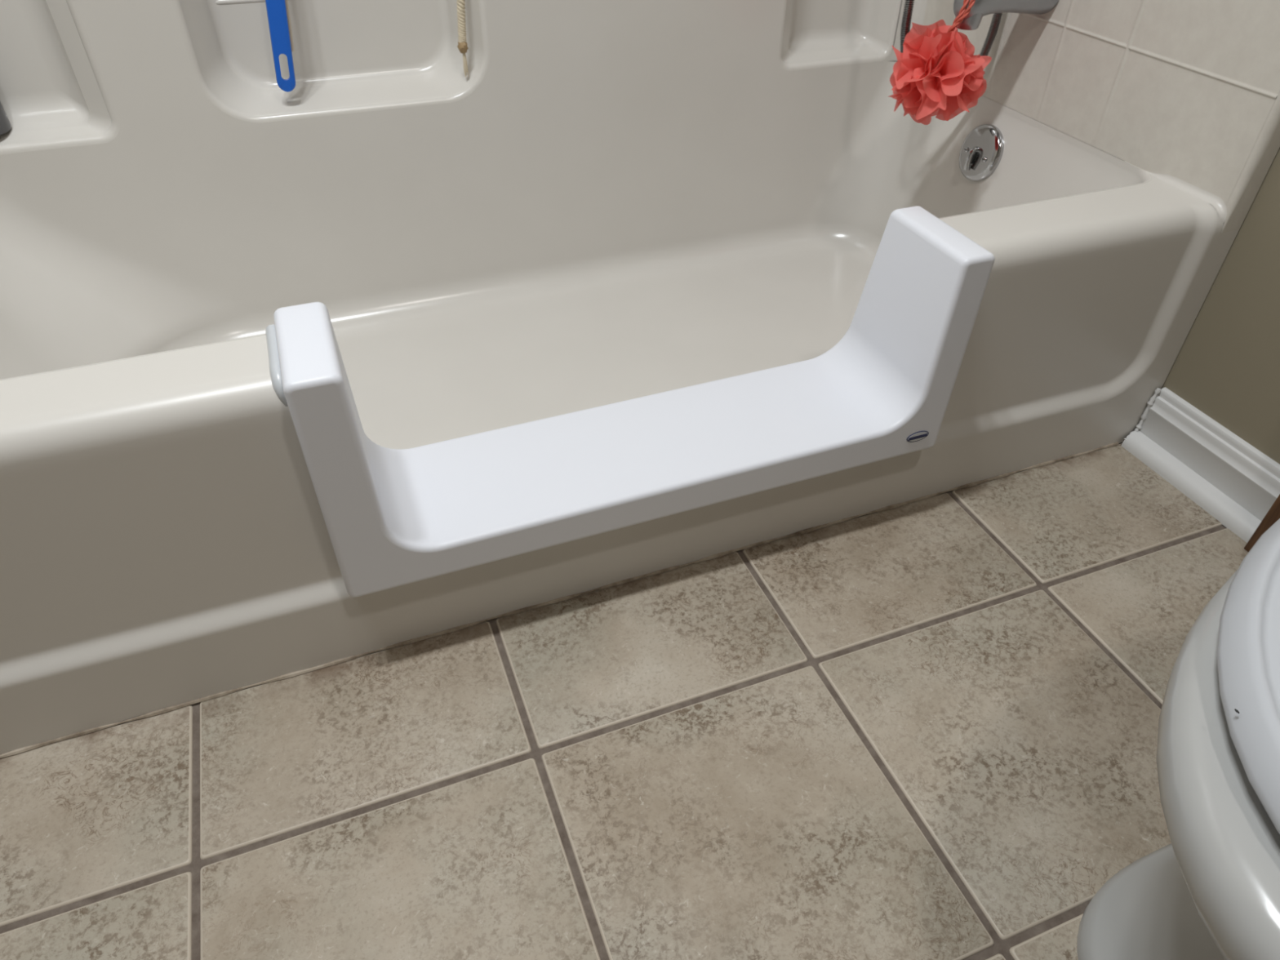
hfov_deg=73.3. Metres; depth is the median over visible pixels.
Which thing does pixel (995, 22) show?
shower hose
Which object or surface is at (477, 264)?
basin
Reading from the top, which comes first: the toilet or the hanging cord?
the hanging cord
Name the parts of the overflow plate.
lever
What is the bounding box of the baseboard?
[1121,386,1279,542]
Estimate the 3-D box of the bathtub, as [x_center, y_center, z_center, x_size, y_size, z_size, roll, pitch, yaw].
[-0.123,-0.874,0.725,1.606,1.982,0.810,-14,43,-16]
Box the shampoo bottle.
[0,102,11,135]
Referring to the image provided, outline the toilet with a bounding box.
[1076,518,1279,959]
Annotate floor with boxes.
[0,442,1248,959]
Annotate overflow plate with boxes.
[959,124,1004,181]
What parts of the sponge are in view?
twisted cord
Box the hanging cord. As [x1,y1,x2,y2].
[456,0,468,77]
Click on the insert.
(393, 517)
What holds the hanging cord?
hanging from the bathtub
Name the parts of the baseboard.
shoe moulding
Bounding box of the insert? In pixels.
[265,205,995,597]
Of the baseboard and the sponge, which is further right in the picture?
the baseboard
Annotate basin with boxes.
[0,61,1151,448]
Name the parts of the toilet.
lid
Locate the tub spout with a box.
[953,0,1058,30]
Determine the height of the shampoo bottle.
0.187 m
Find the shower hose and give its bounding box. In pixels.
[900,0,1003,56]
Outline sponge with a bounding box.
[888,0,991,124]
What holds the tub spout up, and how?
attached to the bathtub
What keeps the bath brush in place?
in the bathtub
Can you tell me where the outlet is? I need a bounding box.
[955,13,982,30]
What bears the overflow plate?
attached to the bathtub
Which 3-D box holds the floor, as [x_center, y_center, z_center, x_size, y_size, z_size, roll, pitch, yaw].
[-0.146,0.759,0.389,2.587,0.060,1.850,-14,43,-16]
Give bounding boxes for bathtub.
[0,0,1279,758]
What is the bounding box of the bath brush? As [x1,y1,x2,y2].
[265,0,295,92]
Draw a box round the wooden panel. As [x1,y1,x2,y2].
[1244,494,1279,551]
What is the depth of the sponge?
1.23 m

